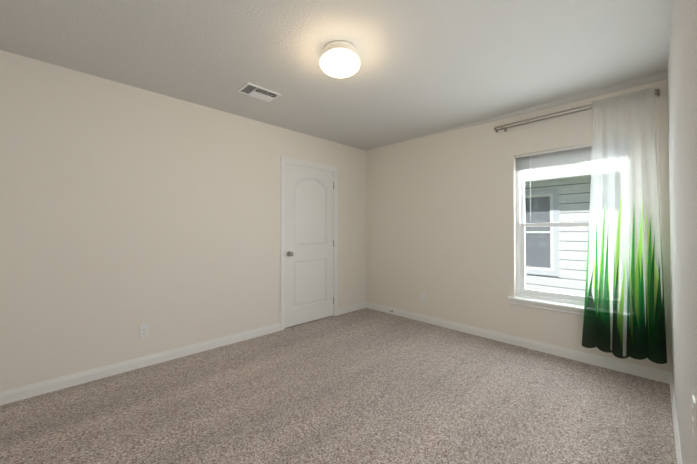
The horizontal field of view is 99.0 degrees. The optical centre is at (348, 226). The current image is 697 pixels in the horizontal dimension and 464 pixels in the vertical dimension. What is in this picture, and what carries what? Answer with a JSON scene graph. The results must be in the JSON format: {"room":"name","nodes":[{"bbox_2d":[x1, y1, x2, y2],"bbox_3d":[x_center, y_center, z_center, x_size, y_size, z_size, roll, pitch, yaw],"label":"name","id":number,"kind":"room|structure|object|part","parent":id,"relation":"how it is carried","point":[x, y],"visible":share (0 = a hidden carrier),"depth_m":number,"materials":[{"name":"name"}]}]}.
{"room":"empty bedroom","nodes":[
{"label":"empty bedroom","id":0,"kind":"room"},
{"bbox_2d":[0,50,365,391],"bbox_3d":[-1.224,0.019,3.313,4.330,2.460,0.140,1,-1,-44],"label":"wall","id":1,"kind":"structure","parent":0,"point":[126,211],"depth_m":2.58,"materials":[{"name":"white paint"}]},
{"bbox_2d":[0,323,279,404],"bbox_3d":[-1.763,1.195,2.666,2.619,0.090,0.014,1,-1,-44],"label":"baseboard","id":2,"kind":"structure","parent":1,"relation":"attached to","point":[34,389],"depth_m":2.51,"materials":[{"name":"white wood"}]},
{"bbox_2d":[139,324,148,337],"bbox_3d":[-1.809,0.924,2.631,0.070,0.115,0.006,1,-1,-44],"label":"electrical outlet","id":3,"kind":"object","parent":1,"relation":"attached to","point":[143,330],"visible":1,"depth_m":2.63,"materials":[{"name":"white plastic"}]},
{"bbox_2d":[280,156,337,330],"bbox_3d":[-0.536,0.205,3.965,0.932,2.106,0.157,1,-1,-44],"label":"door frame","id":4,"kind":"structure","parent":1,"relation":"attached to","point":[283,160],"depth_m":3.76,"materials":[{"name":"white wood"}]},
{"bbox_2d":[285,163,333,327],"bbox_3d":[-0.483,0.235,3.915,0.796,2.022,0.103,1,-1,-44],"label":"door","id":5,"kind":"structure","parent":1,"relation":"in","point":[309,243],"depth_m":3.90,"materials":[{"name":"white wood"}]},
{"bbox_2d":[338,302,367,314],"bbox_3d":[0.058,1.220,4.432,0.589,0.090,0.014,1,-1,-44],"label":"baseboard","id":6,"kind":"structure","parent":1,"relation":"attached to","point":[363,305],"depth_m":4.43,"materials":[{"name":"white wood"}]},
{"bbox_2d":[0,0,672,150],"bbox_3d":[-0.098,-1.289,2.069,4.470,0.120,3.520,1,-1,-44],"label":"ceiling","id":7,"kind":"structure","parent":0,"point":[426,67],"depth_m":2.09,"materials":[{"name":"white paint"}]},
{"bbox_2d":[237,82,281,101],"bbox_3d":[-0.813,-1.215,2.712,0.335,0.008,0.225,1,-1,-44],"label":"ceiling vent","id":8,"kind":"object","parent":7,"relation":"in","point":[255,91],"visible":0.96,"depth_m":2.70,"materials":[{"name":"white metal"}]},
{"bbox_2d":[320,40,359,77],"bbox_3d":[-0.059,-1.148,2.077,0.280,0.162,0.280,1,-1,-44],"label":"flush-mount light","id":9,"kind":"object","parent":7,"relation":"attached to","point":[340,44],"depth_m":1.99,"materials":[{"name":"white glass"}]},
{"bbox_3d":[-0.059,-1.121,2.077,0.280,0.110,0.280,1,-1,-44],"label":"flush-mount light shade","id":10,"kind":"part","parent":9,"relation":"part of","materials":[{"name":"white glass"}]},
{"bbox_2d":[0,308,676,463],"bbox_3d":[-0.098,1.281,2.033,4.470,0.100,3.520,1,-1,-44],"label":"floor","id":11,"kind":"structure","parent":0,"point":[366,386],"depth_m":2.01,"materials":[{"name":"carpet"}]},
{"bbox_2d":[366,79,671,372],"bbox_3d":[1.407,0.023,3.608,0.140,2.460,3.380,1,-1,-44],"label":"wall","id":12,"kind":"structure","parent":0,"point":[441,220],"depth_m":3.42,"materials":[{"name":"white paint"}]},
{"bbox_2d":[421,292,425,300],"bbox_3d":[0.986,0.928,3.925,0.006,0.115,0.070,1,-1,-44],"label":"electrical outlet","id":13,"kind":"object","parent":12,"relation":"attached to","point":[423,296],"visible":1,"depth_m":3.92,"materials":[{"name":"white plastic"}]},
{"bbox_2d":[368,302,663,382],"bbox_3d":[1.390,1.207,3.498,0.014,0.090,3.210,1,-1,-44],"label":"baseboard","id":14,"kind":"structure","parent":12,"relation":"attached to","point":[617,365],"depth_m":2.96,"materials":[{"name":"white wood"}]},
{"bbox_2d":[394,72,666,143],"bbox_3d":[1.588,-1.186,3.327,0.016,0.050,2.700,1,-1,-44],"label":"trim","id":15,"kind":"structure","parent":12,"relation":"attached to","point":[635,83],"depth_m":2.81,"materials":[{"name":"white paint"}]},
{"bbox_2d":[508,296,629,322],"bbox_3d":[2.074,0.782,2.817,0.100,0.080,1.010,1,-1,-44],"label":"window sill","id":16,"kind":"structure","parent":12,"relation":"attached to","point":[553,306],"depth_m":2.89,"materials":[{"name":"white wood"}]},
{"bbox_2d":[515,138,632,310],"bbox_3d":[2.139,-0.007,2.891,0.081,1.500,0.910,1,-1,-44],"label":"window","id":17,"kind":"structure","parent":12,"relation":"in","point":[521,280],"depth_m":2.94,"materials":[{"name":"white plastic"}]},
{"bbox_2d":[515,137,629,171],"bbox_3d":[2.090,-0.670,2.852,0.028,0.172,0.886,1,-1,-44],"label":"window blind","id":18,"kind":"object","parent":17,"relation":"attached to","point":[573,155],"visible":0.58,"depth_m":2.83,"materials":[{"name":"white plastic"}]},
{"bbox_2d":[530,171,530,220],"bbox_3d":[1.865,-0.389,3.052,0.009,0.668,0.007,1,-1,-44],"label":"blind wand","id":19,"kind":"object","parent":18,"relation":"hanging from","point":[530,195],"visible":1,"depth_m":3.05,"materials":[{"name":"white plastic"}]},
{"bbox_3d":[2.140,-0.015,2.892,0.035,1.347,0.772,1,-1,-44],"label":"glass","id":20,"kind":"part","parent":17,"relation":"part of","materials":[{"name":"clear glass"}]},
{"bbox_2d":[494,87,666,363],"bbox_3d":[2.015,-0.007,2.760,0.170,2.170,1.264,1,-1,-44],"label":"curtain","id":21,"kind":"object","parent":12,"relation":"attached to","point":[642,341],"visible":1,"depth_m":2.44,"materials":[{"name":"green fabric"}]},
{"bbox_3d":[2.026,-1.052,2.795,0.126,0.062,1.249,1,-1,-44],"label":"rod","id":22,"kind":"part","parent":21,"relation":"part of","materials":[{"name":"silver metal"}]},
{"bbox_3d":[2.250,-0.011,2.470,0.103,2.170,0.520,1,-1,-44],"label":"panel","id":23,"kind":"part","parent":21,"relation":"part of","materials":[{"name":"white fabric"}]},
{"bbox_2d":[667,0,696,463],"bbox_3d":[1.079,-0.016,0.838,4.470,2.460,0.140,1,-1,-44],"label":"wall","id":24,"kind":"structure","parent":0,"point":[682,99],"depth_m":1.19,"materials":[{"name":"paint"}]},
{"bbox_2d":[664,371,682,463],"bbox_3d":[1.025,1.170,0.876,4.190,0.090,0.014,1,-1,-44],"label":"baseboard","id":25,"kind":"structure","parent":24,"relation":"attached to","point":[668,379],"depth_m":1.81,"materials":[{"name":"white wood"}]},
{"bbox_2d":[692,395,696,440],"bbox_3d":[1.060,0.585,0.913,0.070,0.115,0.006,1,-1,-44],"label":"electrical outlet","id":26,"kind":"object","parent":24,"relation":"attached to","point":[694,429],"visible":1,"depth_m":0.89,"materials":[{"name":"white plastic"}]},
{"label":"outside","id":27,"kind":"structure","parent":0,"visible":0},
{"bbox_3d":[13.878,1.867,16.946,36.370,0.050,45.000,1,-1,-44],"label":"lawn","id":28,"kind":"structure","parent":27,"visible":0},
{"bbox_2d":[524,159,621,301],"bbox_3d":[3.480,-0.625,5.503,0.780,4.590,15.000,1,-1,-44],"label":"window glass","id":29,"kind":"object","parent":28,"relation":"on","point":[572,282],"depth_m":5.29,"materials":[{"name":"white"}]}
]}

